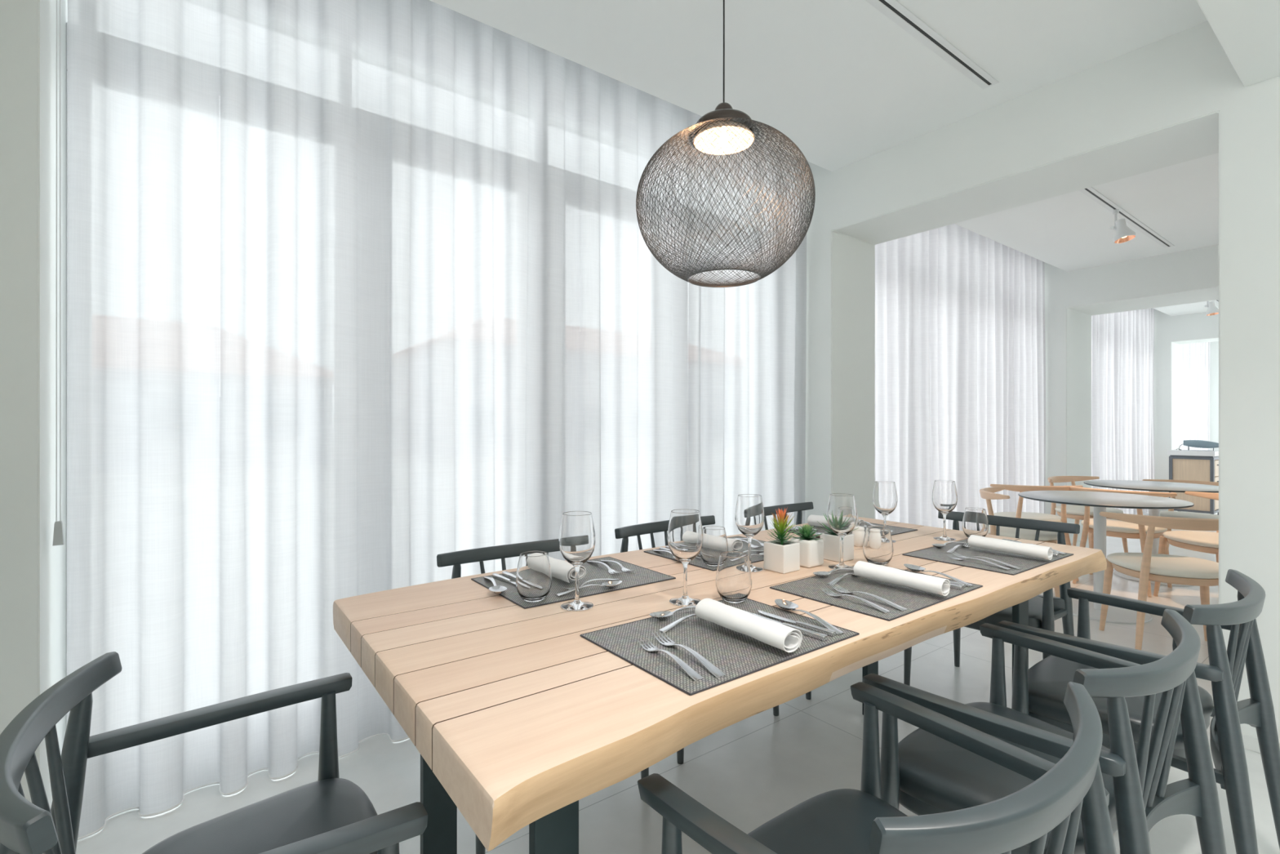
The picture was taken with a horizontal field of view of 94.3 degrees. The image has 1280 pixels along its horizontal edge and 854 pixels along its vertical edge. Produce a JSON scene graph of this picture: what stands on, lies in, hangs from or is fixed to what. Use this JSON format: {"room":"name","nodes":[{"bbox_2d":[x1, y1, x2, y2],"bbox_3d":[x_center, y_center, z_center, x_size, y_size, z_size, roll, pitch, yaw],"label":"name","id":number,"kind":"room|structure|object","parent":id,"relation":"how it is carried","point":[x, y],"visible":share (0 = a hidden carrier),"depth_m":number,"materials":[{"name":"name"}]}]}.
{"room":"restaurant dining room","nodes":[
{"label":"restaurant dining room","id":0,"kind":"room"},
{"bbox_2d":[0,0,67,853],"bbox_3d":[-1.124,-0.278,0.557,0.470,2.955,3.640,0,0,-37],"label":"wall","id":1,"kind":"structure","parent":0,"point":[33,571],"depth_m":1.57,"materials":[{"name":"paint"}]},
{"bbox_2d":[75,510,1279,853],"bbox_3d":[4.185,1.260,2.920,19.000,0.120,6.250,0,0,-37],"label":"floor","id":2,"kind":"structure","parent":0,"point":[755,769],"depth_m":2.07,"materials":[{"name":"tile"}]},
{"bbox_2d":[0,651,427,853],"bbox_3d":[-0.683,0.805,0.938,0.540,0.792,0.605,0,0,-36],"label":"armchair","id":3,"kind":"object","parent":2,"relation":"on","point":[331,814],"visible":1,"depth_m":1.01,"materials":[{"name":"black wood"}]},
{"bbox_2d":[436,538,648,853],"bbox_3d":[-0.333,0.805,1.955,0.605,0.792,0.540,0,0,-35],"label":"armchair","id":4,"kind":"object","parent":2,"relation":"on","point":[455,558],"visible":0.19,"depth_m":2.04,"materials":[{"name":"black wood"}]},
{"bbox_2d":[614,515,778,764],"bbox_3d":[0.216,0.805,2.467,0.605,0.792,0.540,0,0,-40],"label":"armchair","id":5,"kind":"object","parent":2,"relation":"on","point":[624,532],"visible":0.21,"depth_m":2.54,"materials":[{"name":"black wood"}]},
{"bbox_2d":[333,516,1106,853],"bbox_3d":[0.412,0.809,1.736,2.234,0.782,1.022,0,0,-37],"label":"dining table","id":6,"kind":"object","parent":2,"relation":"on","point":[514,717],"visible":0.61,"depth_m":1.04,"materials":[{"name":"brown wood"}]},
{"bbox_2d":[471,556,675,608],"bbox_3d":[-0.182,0.416,1.629,0.455,0.003,0.331,0,0,-37],"label":"place mat","id":7,"kind":"object","parent":6,"relation":"on","point":[641,575],"visible":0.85,"depth_m":1.59,"materials":[{"name":"fabric"}]},
{"bbox_2d":[483,575,506,594],"bbox_3d":[-0.381,0.407,1.541,0.043,0.015,0.212,0,0,-23],"label":"soup spoon","id":8,"kind":"object","parent":7,"relation":"on","point":[497,589],"visible":1,"depth_m":1.50,"materials":[{"name":"metal"}]},
{"bbox_2d":[492,573,515,584],"bbox_3d":[-0.339,0.410,1.571,0.014,0.010,0.195,0,0,-41],"label":"knife","id":9,"kind":"object","parent":7,"relation":"on","point":[496,575],"visible":0.73,"depth_m":1.60,"materials":[{"name":"metal"}]},
{"bbox_2d":[502,571,515,580],"bbox_3d":[-0.311,0.410,1.579,0.016,0.010,0.225,0,0,-38],"label":"knife","id":10,"kind":"object","parent":7,"relation":"on","point":[506,574],"visible":0.38,"depth_m":1.63,"materials":[{"name":"metal"}]},
{"bbox_2d":[515,551,551,602],"bbox_3d":[-0.255,0.359,1.426,0.086,0.111,0.086,0,0,-37],"label":"tumbler","id":11,"kind":"object","parent":7,"relation":"on","point":[534,574],"visible":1,"depth_m":1.39,"materials":[{"name":"clear glass"}]},
{"bbox_2d":[548,555,586,582],"bbox_3d":[-0.237,0.386,1.647,0.065,0.045,0.236,0,0,-39],"label":"rolled napkin","id":12,"kind":"object","parent":7,"relation":"on","point":[562,570],"visible":0.56,"depth_m":1.58,"materials":[{"name":"white fabric"}]},
{"bbox_2d":[555,580,622,595],"bbox_3d":[-0.126,0.407,1.503,0.181,0.015,0.037,0,0,-31],"label":"spoon","id":13,"kind":"object","parent":7,"relation":"on","point":[615,583],"visible":1,"depth_m":1.51,"materials":[{"name":"metal"}]},
{"bbox_2d":[562,577,618,589],"bbox_3d":[-0.126,0.407,1.553,0.180,0.015,0.022,0,0,-44],"label":"fork","id":14,"kind":"object","parent":7,"relation":"on","point":[602,579],"visible":0.68,"depth_m":1.56,"materials":[{"name":"metal"}]},
{"bbox_2d":[586,560,622,573],"bbox_3d":[-0.107,0.407,1.742,0.026,0.015,0.212,0,0,-29],"label":"fork","id":15,"kind":"object","parent":7,"relation":"on","point":[611,571],"visible":0.96,"depth_m":1.71,"materials":[{"name":"metal"}]},
{"bbox_2d":[600,560,635,572],"bbox_3d":[-0.069,0.407,1.758,0.024,0.015,0.190,0,0,-30],"label":"fork","id":16,"kind":"object","parent":7,"relation":"on","point":[623,569],"visible":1,"depth_m":1.73,"materials":[{"name":"metal"}]},
{"bbox_2d":[558,511,595,610],"bbox_3d":[-0.146,0.309,1.382,0.085,0.216,0.085,0,0,-37],"label":"wine glass","id":17,"kind":"object","parent":6,"relation":"on","point":[576,542],"visible":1,"depth_m":1.35,"materials":[{"name":"clear"}]},
{"bbox_2d":[667,509,702,606],"bbox_3d":[0.108,0.309,1.416,0.085,0.216,0.085,0,0,-37],"label":"wine glass","id":18,"kind":"object","parent":6,"relation":"on","point":[685,530],"visible":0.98,"depth_m":1.39,"materials":[{"name":"clear"}]},
{"bbox_2d":[644,536,766,570],"bbox_3d":[0.293,0.416,1.988,0.455,0.003,0.331,0,0,-37],"label":"place mat","id":19,"kind":"object","parent":6,"relation":"on","point":[696,562],"visible":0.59,"depth_m":1.93,"materials":[{"name":"fabric"}]},
{"bbox_2d":[653,549,680,561],"bbox_3d":[0.097,0.407,1.896,0.043,0.015,0.212,0,0,-25],"label":"soup spoon","id":20,"kind":"object","parent":19,"relation":"on","point":[673,557],"visible":0.3,"depth_m":1.92,"materials":[{"name":"metal"}]},
{"bbox_2d":[659,546,701,558],"bbox_3d":[0.134,0.410,1.928,0.014,0.010,0.195,0,0,-41],"label":"knife","id":21,"kind":"object","parent":19,"relation":"on","point":[660,548],"visible":0.35,"depth_m":1.98,"materials":[{"name":"metal"}]},
{"bbox_2d":[699,525,728,565],"bbox_3d":[0.223,0.359,1.790,0.086,0.111,0.086,0,0,-37],"label":"tumbler","id":22,"kind":"object","parent":19,"relation":"on","point":[714,537],"visible":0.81,"depth_m":1.76,"materials":[{"name":"clear glass"}]},
{"bbox_2d":[727,537,742,551],"bbox_3d":[0.240,0.386,2.003,0.065,0.045,0.236,0,0,-40],"label":"rolled napkin","id":23,"kind":"object","parent":19,"relation":"on","point":[734,544],"visible":0.16,"depth_m":1.92,"materials":[{"name":"white fabric"}]},
{"bbox_2d":[734,537,764,546],"bbox_3d":[0.406,0.407,2.121,0.024,0.015,0.190,0,0,-31],"label":"fork","id":24,"kind":"object","parent":19,"relation":"on","point":[761,543],"visible":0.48,"depth_m":2.10,"materials":[{"name":"metal"}]},
{"bbox_2d":[736,538,763,547],"bbox_3d":[0.364,0.407,2.103,0.026,0.015,0.212,0,0,-29],"label":"fork","id":25,"kind":"object","parent":19,"relation":"on","point":[752,545],"visible":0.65,"depth_m":2.06,"materials":[{"name":"metal"}]},
{"bbox_2d":[742,550,764,552],"bbox_3d":[0.344,0.407,1.917,0.180,0.015,0.022,0,0,-45],"label":"fork","id":26,"kind":"object","parent":19,"relation":"on","point":[746,550],"visible":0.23,"depth_m":1.94,"materials":[{"name":"metal"}]},
{"bbox_2d":[747,552,764,556],"bbox_3d":[0.353,0.407,1.861,0.181,0.015,0.037,0,0,-32],"label":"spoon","id":27,"kind":"object","parent":19,"relation":"on","point":[760,553],"visible":0.23,"depth_m":1.88,"materials":[{"name":"metal"}]},
{"bbox_2d":[579,598,859,695],"bbox_3d":[0.161,0.416,1.189,0.455,0.003,0.331,0,0,-37],"label":"place mat","id":28,"kind":"object","parent":6,"relation":"on","point":[737,655],"visible":0.75,"depth_m":1.12,"materials":[{"name":"fabric"}]},
{"bbox_2d":[637,636,703,681],"bbox_3d":[0.051,0.407,1.053,0.024,0.015,0.190,0,0,-30],"label":"fork","id":29,"kind":"object","parent":28,"relation":"on","point":[691,672],"visible":1,"depth_m":1.02,"materials":[{"name":"metal"}]},
{"bbox_2d":[649,605,696,619],"bbox_3d":[0.099,0.407,1.314,0.181,0.015,0.037,0,0,-32],"label":"spoon","id":30,"kind":"object","parent":28,"relation":"on","point":[662,615],"visible":0.92,"depth_m":1.29,"materials":[{"name":"metal"}]},
{"bbox_2d":[658,613,696,632],"bbox_3d":[0.107,0.407,1.263,0.180,0.015,0.022,0,0,-44],"label":"fork","id":31,"kind":"object","parent":28,"relation":"on","point":[668,627],"visible":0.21,"depth_m":1.22,"materials":[{"name":"metal"}]},
{"bbox_2d":[653,630,726,678],"bbox_3d":[0.085,0.407,1.076,0.026,0.015,0.212,0,0,-28],"label":"fork","id":32,"kind":"object","parent":28,"relation":"on","point":[716,672],"visible":1,"depth_m":1.04,"materials":[{"name":"metal"}]},
{"bbox_2d":[715,551,751,603],"bbox_3d":[0.224,0.359,1.418,0.086,0.111,0.086,0,0,-37],"label":"tumbler","id":33,"kind":"object","parent":28,"relation":"on","point":[733,574],"visible":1,"depth_m":1.39,"materials":[{"name":"clear glass"}]},
{"bbox_2d":[694,598,802,652],"bbox_3d":[0.208,0.386,1.171,0.065,0.045,0.236,0,0,-38],"label":"rolled napkin","id":34,"kind":"object","parent":28,"relation":"on","point":[784,637],"visible":1,"depth_m":1.13,"materials":[{"name":"white fabric"}]},
{"bbox_2d":[742,609,827,640],"bbox_3d":[0.290,0.410,1.239,0.016,0.010,0.225,0,0,-38],"label":"knife","id":35,"kind":"object","parent":28,"relation":"on","point":[822,637],"visible":0.61,"depth_m":1.18,"materials":[{"name":"metal"}]},
{"bbox_2d":[757,609,835,636],"bbox_3d":[0.322,0.410,1.250,0.014,0.010,0.195,0,0,-39],"label":"knife","id":36,"kind":"object","parent":28,"relation":"on","point":[818,628],"visible":0.99,"depth_m":1.22,"materials":[{"name":"metal"}]},
{"bbox_2d":[774,599,844,635],"bbox_3d":[0.360,0.407,1.283,0.043,0.015,0.212,0,0,-23],"label":"soup spoon","id":37,"kind":"object","parent":28,"relation":"on","point":[784,604],"visible":1,"depth_m":1.30,"materials":[{"name":"metal"}]},
{"bbox_2d":[734,493,764,572],"bbox_3d":[0.322,0.309,1.741,0.085,0.216,0.085,0,0,-37],"label":"wine glass","id":38,"kind":"object","parent":6,"relation":"on","point":[749,510],"visible":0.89,"depth_m":1.71,"materials":[{"name":"clear"}]},
{"bbox_2d":[764,506,799,573],"bbox_3d":[0.415,0.325,1.735,0.096,0.185,0.099,0,0,-38],"label":"potted plant","id":39,"kind":"object","parent":6,"relation":"on","point":[781,555],"visible":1,"depth_m":1.72,"materials":[{"name":"red plant"}]},
{"bbox_2d":[790,524,823,567],"bbox_3d":[0.504,0.356,1.800,0.100,0.122,0.096,0,0,22],"label":"potted plant","id":40,"kind":"object","parent":6,"relation":"on","point":[811,548],"visible":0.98,"depth_m":1.77,"materials":[{"name":"green plant"}]},
{"bbox_2d":[817,514,857,562],"bbox_3d":[0.613,0.340,1.880,0.127,0.154,0.114,0,0,-13],"label":"potted plant","id":41,"kind":"object","parent":6,"relation":"on","point":[832,548],"visible":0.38,"depth_m":1.85,"materials":[{"name":"green plant"}]},
{"bbox_2d":[826,493,857,569],"bbox_3d":[0.598,0.309,1.758,0.085,0.216,0.085,0,0,-37],"label":"wine glass","id":42,"kind":"object","parent":6,"relation":"on","point":[842,513],"visible":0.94,"depth_m":1.73,"materials":[{"name":"clear"}]},
{"bbox_2d":[784,522,917,537],"bbox_3d":[0.842,0.416,2.394,0.455,0.003,0.331,0,0,-37],"label":"place mat","id":43,"kind":"object","parent":6,"relation":"on","point":[896,530],"visible":0.25,"depth_m":2.40,"materials":[{"name":"fabric"}]},
{"bbox_2d":[790,528,820,537],"bbox_3d":[0.642,0.407,2.305,0.043,0.015,0.212,0,0,-22],"label":"soup spoon","id":44,"kind":"object","parent":43,"relation":"on","point":[815,533],"visible":0.42,"depth_m":2.26,"materials":[{"name":"metal"}]},
{"bbox_2d":[795,525,826,532],"bbox_3d":[0.711,0.410,2.346,0.016,0.010,0.225,0,0,-39],"label":"knife","id":45,"kind":"object","parent":43,"relation":"on","point":[795,526],"visible":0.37,"depth_m":2.36,"materials":[{"name":"metal"}]},
{"bbox_2d":[807,514,865,527],"bbox_3d":[0.794,0.386,2.412,0.065,0.045,0.236,0,0,-40],"label":"rolled napkin","id":46,"kind":"object","parent":43,"relation":"on","point":[812,519],"visible":0.3,"depth_m":2.44,"materials":[{"name":"white fabric"}]},
{"bbox_2d":[849,510,859,533],"bbox_3d":[0.768,0.359,2.201,0.086,0.111,0.086,0,0,-37],"label":"tumbler","id":47,"kind":"object","parent":43,"relation":"on","point":[857,520],"visible":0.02,"depth_m":2.17,"materials":[{"name":"clear glass"}]},
{"bbox_2d":[851,525,865,546],"bbox_3d":[0.767,0.383,2.081,0.048,0.069,0.048,0,0,-37],"label":"shaker","id":48,"kind":"object","parent":6,"relation":"on","point":[859,534],"visible":0.81,"depth_m":2.06,"materials":[{"name":"white ceramic"}]},
{"bbox_2d":[769,567,982,621],"bbox_3d":[0.616,0.416,1.544,0.455,0.003,0.331,0,0,-37],"label":"place mat","id":49,"kind":"object","parent":6,"relation":"on","point":[910,598],"visible":0.73,"depth_m":1.48,"materials":[{"name":"fabric"}]},
{"bbox_2d":[813,568,853,577],"bbox_3d":[0.554,0.407,1.671,0.181,0.015,0.037,0,0,-31],"label":"spoon","id":50,"kind":"object","parent":49,"relation":"on","point":[820,574],"visible":0.94,"depth_m":1.65,"materials":[{"name":"metal"}]},
{"bbox_2d":[826,573,857,585],"bbox_3d":[0.564,0.407,1.618,0.180,0.015,0.022,0,0,-43],"label":"fork","id":51,"kind":"object","parent":49,"relation":"on","point":[834,581],"visible":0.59,"depth_m":1.58,"materials":[{"name":"metal"}]},
{"bbox_2d":[820,586,890,613],"bbox_3d":[0.507,0.407,1.407,0.024,0.015,0.190,0,0,-30],"label":"fork","id":52,"kind":"object","parent":49,"relation":"on","point":[878,607],"visible":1,"depth_m":1.39,"materials":[{"name":"metal"}]},
{"bbox_2d":[830,583,907,611],"bbox_3d":[0.547,0.407,1.432,0.026,0.015,0.212,0,0,-29],"label":"fork","id":53,"kind":"object","parent":49,"relation":"on","point":[845,591],"visible":1,"depth_m":1.41,"materials":[{"name":"metal"}]},
{"bbox_2d":[853,560,950,595],"bbox_3d":[0.668,0.386,1.527,0.065,0.045,0.236,0,0,-40],"label":"rolled napkin","id":54,"kind":"object","parent":49,"relation":"on","point":[941,586],"visible":1,"depth_m":1.50,"materials":[{"name":"white fabric"}]},
{"bbox_2d":[903,564,973,586],"bbox_3d":[0.817,0.407,1.638,0.043,0.015,0.212,0,0,-24],"label":"soup spoon","id":55,"kind":"object","parent":49,"relation":"on","point":[912,567],"visible":1,"depth_m":1.67,"materials":[{"name":"metal"}]},
{"bbox_2d":[950,583,963,590],"bbox_3d":[0.747,0.410,1.596,0.016,0.010,0.225,0,0,-40],"label":"knife","id":56,"kind":"object","parent":49,"relation":"on","point":[952,585],"visible":0.27,"depth_m":1.52,"materials":[{"name":"metal"}]},
{"bbox_2d":[949,581,965,587],"bbox_3d":[0.774,0.410,1.605,0.014,0.010,0.195,0,0,-40],"label":"knife","id":57,"kind":"object","parent":49,"relation":"on","point":[951,582],"visible":0.27,"depth_m":1.54,"materials":[{"name":"metal"}]},
{"bbox_2d":[862,525,893,565],"bbox_3d":[0.719,0.359,1.794,0.086,0.111,0.086,0,0,-37],"label":"tumbler","id":58,"kind":"object","parent":6,"relation":"on","point":[877,544],"visible":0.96,"depth_m":1.76,"materials":[{"name":"clear glass"}]},
{"bbox_2d":[872,480,897,542],"bbox_3d":[0.896,0.309,2.172,0.085,0.216,0.085,0,0,-37],"label":"wine glass","id":59,"kind":"object","parent":6,"relation":"on","point":[885,500],"visible":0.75,"depth_m":2.14,"materials":[{"name":"clear"}]},
{"bbox_2d":[932,480,957,541],"bbox_3d":[1.132,0.309,2.207,0.085,0.216,0.085,0,0,-37],"label":"wine glass","id":60,"kind":"object","parent":6,"relation":"on","point":[944,495],"visible":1,"depth_m":2.18,"materials":[{"name":"clear"}]},
{"bbox_2d":[962,507,988,537],"bbox_3d":[1.247,0.359,2.208,0.086,0.111,0.086,0,0,-37],"label":"tumbler","id":61,"kind":"object","parent":6,"relation":"on","point":[975,521],"visible":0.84,"depth_m":2.18,"materials":[{"name":"clear glass"}]},
{"bbox_2d":[902,538,1073,575],"bbox_3d":[1.135,0.416,1.936,0.455,0.003,0.331,0,0,-36],"label":"place mat","id":62,"kind":"object","parent":6,"relation":"on","point":[934,553],"visible":0.69,"depth_m":1.88,"materials":[{"name":"fabric"}]},
{"bbox_2d":[932,541,966,547],"bbox_3d":[1.076,0.407,2.065,0.181,0.015,0.037,0,0,-30],"label":"spoon","id":63,"kind":"object","parent":62,"relation":"on","point":[937,545],"visible":0.99,"depth_m":2.05,"materials":[{"name":"metal"}]},
{"bbox_2d":[946,542,969,553],"bbox_3d":[1.083,0.407,2.014,0.180,0.015,0.022,0,0,-43],"label":"fork","id":64,"kind":"object","parent":62,"relation":"on","point":[953,549],"visible":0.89,"depth_m":1.99,"materials":[{"name":"metal"}]},
{"bbox_2d":[946,553,1011,570],"bbox_3d":[1.025,0.407,1.804,0.024,0.015,0.190,0,0,-30],"label":"fork","id":65,"kind":"object","parent":62,"relation":"on","point":[953,557],"visible":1,"depth_m":1.78,"materials":[{"name":"metal"}]},
{"bbox_2d":[951,551,1022,569],"bbox_3d":[1.058,0.407,1.823,0.026,0.015,0.212,0,0,-29],"label":"fork","id":66,"kind":"object","parent":62,"relation":"on","point":[956,554],"visible":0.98,"depth_m":1.80,"materials":[{"name":"metal"}]},
{"bbox_2d":[967,534,1053,559],"bbox_3d":[1.190,0.386,1.915,0.065,0.045,0.236,0,0,-39],"label":"rolled napkin","id":67,"kind":"object","parent":62,"relation":"on","point":[976,541],"visible":1,"depth_m":1.89,"materials":[{"name":"white fabric"}]},
{"bbox_2d":[1001,538,1066,554],"bbox_3d":[1.339,0.407,2.026,0.043,0.015,0.212,0,0,-23],"label":"soup spoon","id":68,"kind":"object","parent":62,"relation":"on","point":[1060,552],"visible":0.23,"depth_m":2.04,"materials":[{"name":"metal"}]},
{"bbox_2d":[763,502,813,699],"bbox_3d":[0.816,0.805,2.967,0.605,0.792,0.540,0,0,-40],"label":"armchair","id":69,"kind":"object","parent":2,"relation":"on","point":[799,507],"visible":0.12,"depth_m":3.20,"materials":[{"name":"black wood"}]},
{"bbox_2d":[637,681,1116,853],"bbox_3d":[0.388,0.805,0.899,0.605,0.792,0.540,0,0,-37],"label":"armchair","id":70,"kind":"object","parent":2,"relation":"on","point":[842,820],"visible":1,"depth_m":0.87,"materials":[{"name":"black wood"}]},
{"bbox_2d":[903,511,1079,685],"bbox_3d":[1.554,0.805,2.626,0.540,0.792,0.605,0,0,-41],"label":"armchair","id":71,"kind":"object","parent":2,"relation":"on","point":[1042,608],"visible":0.33,"depth_m":2.58,"materials":[{"name":"black wood"}]},
{"bbox_2d":[979,486,1060,597],"bbox_3d":[2.740,0.832,4.285,0.504,0.740,0.685,0,0,29],"label":"chair","id":72,"kind":"object","parent":2,"relation":"on","point":[988,493],"visible":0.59,"depth_m":4.14,"materials":[{"name":"brown wood"}]},
{"bbox_2d":[990,484,1083,581],"bbox_3d":[3.216,0.832,4.889,0.685,0.740,0.504,0,0,9],"label":"chair","id":73,"kind":"object","parent":2,"relation":"on","point":[1019,513],"visible":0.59,"depth_m":4.72,"materials":[{"name":"brown wood"}]},
{"bbox_2d":[862,608,1226,853],"bbox_3d":[0.882,0.805,1.281,0.605,0.792,0.540,0,0,-37],"label":"armchair","id":74,"kind":"object","parent":2,"relation":"on","point":[924,772],"visible":0.83,"depth_m":1.22,"materials":[{"name":"black wood"}]},
{"bbox_2d":[1047,475,1128,552],"bbox_3d":[4.028,0.832,5.375,0.685,0.740,0.504,0,0,-22],"label":"chair","id":75,"kind":"object","parent":2,"relation":"on","point":[1074,512],"visible":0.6,"depth_m":5.40,"materials":[{"name":"brown wood"}]},
{"bbox_2d":[1017,490,1194,623],"bbox_3d":[3.004,0.831,3.878,0.900,0.738,0.900,0,0,-37],"label":"round table","id":76,"kind":"object","parent":2,"relation":"on","point":[1100,500],"visible":0.84,"depth_m":3.84,"materials":[{"name":"grey laminate"}]},
{"bbox_2d":[1069,485,1177,596],"bbox_3d":[3.655,0.832,4.516,0.504,0.740,0.685,0,0,-37],"label":"chair","id":77,"kind":"object","parent":2,"relation":"on","point":[1114,527],"visible":0.6,"depth_m":4.37,"materials":[{"name":"brown wood"}]},
{"bbox_2d":[997,568,1279,853],"bbox_3d":[1.396,0.805,1.648,0.605,0.792,0.540,0,0,-38],"label":"armchair","id":78,"kind":"object","parent":2,"relation":"on","point":[1038,691],"visible":0.73,"depth_m":1.56,"materials":[{"name":"black wood"}]},
{"bbox_2d":[1084,480,1218,586],"bbox_3d":[4.093,0.831,4.726,0.900,0.738,0.900,0,0,-37],"label":"round table","id":79,"kind":"object","parent":2,"relation":"on","point":[1150,486],"visible":0.61,"depth_m":4.69,"materials":[{"name":"grey laminate"}]},
{"bbox_2d":[1098,511,1218,649],"bbox_3d":[2.882,0.832,3.228,0.685,0.740,0.504,0,0,21],"label":"chair","id":80,"kind":"object","parent":2,"relation":"on","point":[1146,566],"visible":0.67,"depth_m":3.11,"materials":[{"name":"brown wood"}]},
{"bbox_2d":[1142,479,1218,546],"bbox_3d":[4.601,0.832,4.960,0.504,0.740,0.685,0,0,-35],"label":"chair","id":81,"kind":"object","parent":2,"relation":"on","point":[1171,513],"visible":0.32,"depth_m":5.01,"materials":[{"name":"brown wood"}]},
{"bbox_2d":[1153,491,1218,596],"bbox_3d":[3.863,0.832,3.966,0.504,0.740,0.685,0,0,1],"label":"chair","id":82,"kind":"object","parent":2,"relation":"on","point":[1196,540],"visible":0.34,"depth_m":4.02,"materials":[{"name":"brown wood"}]},
{"bbox_2d":[1167,448,1218,515],"bbox_3d":[7.439,0.756,7.948,0.504,0.888,0.474,0,0,-37],"label":"sideboard","id":83,"kind":"object","parent":2,"relation":"on","point":[1184,464],"visible":0.51,"depth_m":7.79,"materials":[{"name":"brown wood"}]},
{"bbox_2d":[1176,440,1218,450],"bbox_3d":[7.430,0.243,7.917,0.412,0.138,0.220,0,0,45],"label":"terminal","id":84,"kind":"object","parent":83,"relation":"on","point":[1193,443],"visible":0.98,"depth_m":7.83,"materials":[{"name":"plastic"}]},
{"bbox_2d":[430,0,1218,315],"bbox_3d":[4.185,-1.698,2.920,19.000,0.245,6.250,0,0,-37],"label":"ceiling","id":85,"kind":"structure","parent":0,"point":[846,83],"depth_m":2.58,"materials":[{"name":"paint"}]},
{"bbox_2d":[52,0,64,546],"bbox_3d":[-1.627,-0.700,1.661,0.022,2.060,0.014,0,0,-37],"label":"curtain cord","id":86,"kind":"object","parent":85,"relation":"hanging from","point":[58,536],"visible":1,"depth_m":1.66,"materials":[{"name":"grey plastic"}]},
{"bbox_2d":[66,0,806,839],"bbox_3d":[-0.311,-0.272,2.772,3.437,2.937,0.127,0,0,-37],"label":"sheer curtain","id":87,"kind":"object","parent":85,"relation":"hanging from","point":[360,294],"visible":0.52,"depth_m":2.17,"materials":[{"name":"fabric"}]},
{"bbox_2d":[635,0,815,287],"bbox_3d":[0.228,-0.988,1.613,0.477,1.173,0.477,0,0,-33],"label":"pendant lamp","id":88,"kind":"object","parent":85,"relation":"hanging from","point":[724,130],"visible":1,"depth_m":1.55,"materials":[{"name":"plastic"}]},
{"bbox_2d":[865,0,999,88],"bbox_3d":[0.803,-1.573,2.125,2.035,0.004,0.068,0,0,-37],"label":"ceiling track","id":89,"kind":"object","parent":85,"relation":"attached to","point":[895,11],"visible":1,"depth_m":2.41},
{"bbox_2d":[875,223,1045,530],"bbox_3d":[2.834,-0.272,5.128,3.429,2.937,0.136,0,0,-37],"label":"sheer curtain","id":90,"kind":"object","parent":85,"relation":"hanging from","point":[960,342],"visible":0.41,"depth_m":5.03,"materials":[{"name":"fabric"}]},
{"bbox_2d":[1091,307,1154,514],"bbox_3d":[6.117,-0.272,7.594,3.278,2.937,0.126,0,0,-37],"label":"sheer curtain","id":91,"kind":"object","parent":85,"relation":"hanging from","point":[1122,343],"visible":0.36,"depth_m":7.71,"materials":[{"name":"fabric"}]},
{"bbox_2d":[1079,186,1173,247],"bbox_3d":[3.444,-1.573,4.298,2.931,0.004,0.068,0,0,-37],"label":"ceiling track","id":92,"kind":"object","parent":85,"relation":"attached to","point":[1091,193],"visible":0.59,"depth_m":4.44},
{"bbox_2d":[1110,208,1136,244],"bbox_3d":[3.454,-1.448,4.243,0.143,0.245,0.128,0,0,36],"label":"track spotlight","id":93,"kind":"object","parent":92,"relation":"attached to","point":[1123,233],"visible":1,"depth_m":4.24,"materials":[{"name":"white metal"}]},
{"bbox_2d":[1179,342,1209,449],"bbox_3d":[9.023,-0.272,9.777,3.008,2.937,0.139,0,0,-37],"label":"sheer curtain","id":94,"kind":"object","parent":85,"relation":"hanging from","point":[1194,358],"visible":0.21,"depth_m":10.01,"materials":[{"name":"fabric"}]},
{"bbox_3d":[7.040,-1.573,7.280,1.600,0.004,0.068,0,0,-37],"label":"ceiling track","id":95,"kind":"object","parent":85,"relation":"attached to","visible":0},
{"bbox_2d":[1204,301,1218,315],"bbox_3d":[6.774,-1.449,7.023,0.135,0.245,0.128,0,0,36],"label":"track spotlight","id":96,"kind":"object","parent":95,"relation":"attached to","point":[1212,309],"visible":0.85,"depth_m":7.01,"materials":[{"name":"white metal"}]},
{"bbox_2d":[804,20,1279,743],"bbox_3d":[2.812,-0.278,1.884,0.477,2.955,6.240,0,0,-37],"label":"wall","id":97,"kind":"structure","parent":0,"point":[1177,98],"depth_m":2.62,"materials":[{"name":"paint"}]},
{"bbox_2d":[1241,732,1279,753],"bbox_3d":[3.353,1.173,0.757,0.012,0.055,3.788,0,0,-37],"label":"baseboard","id":98,"kind":"structure","parent":97,"relation":"attached to","point":[1250,742],"depth_m":2.20,"materials":[{"name":"paint"}]},
{"bbox_2d":[1044,244,1218,543],"bbox_3d":[6.056,-0.278,4.317,0.730,2.955,6.240,0,0,-37],"label":"wall","id":99,"kind":"structure","parent":0,"point":[1073,297],"depth_m":6.03,"materials":[{"name":"paint"}]},
{"bbox_2d":[1153,309,1218,511],"bbox_3d":[9.176,-0.278,6.657,0.470,2.955,6.240,0,0,-37],"label":"wall","id":100,"kind":"structure","parent":0,"point":[1170,331],"depth_m":8.50,"materials":[{"name":"paint"}]},
{"bbox_2d":[1209,341,1218,450],"bbox_3d":[11.865,-0.300,8.680,0.200,3.000,6.250,0,0,-37],"label":"wall","id":101,"kind":"structure","parent":0,"point":[1214,346],"depth_m":10.63,"materials":[{"name":"paint"}]},
{"bbox_2d":[1196,0,1279,86],"bbox_3d":[1.988,-1.422,-0.308,3.471,0.305,3.721,0,0,-37],"label":"ceiling","id":102,"kind":"structure","parent":0,"point":[1247,31],"depth_m":1.91,"materials":[{"name":"paint"}]},
{"bbox_3d":[-0.531,-1.698,3.052,3.472,0.115,0.240,0,0,-37],"label":"wall window","id":103,"kind":"structure","parent":0,"visible":0},
{"bbox_2d":[66,22,67,675],"bbox_3d":[-0.466,-0.220,2.964,3.472,2.840,0.088,0,0,-37],"label":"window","id":104,"kind":"structure","parent":103,"relation":"attached to","point":[67,22],"depth_m":1.90,"materials":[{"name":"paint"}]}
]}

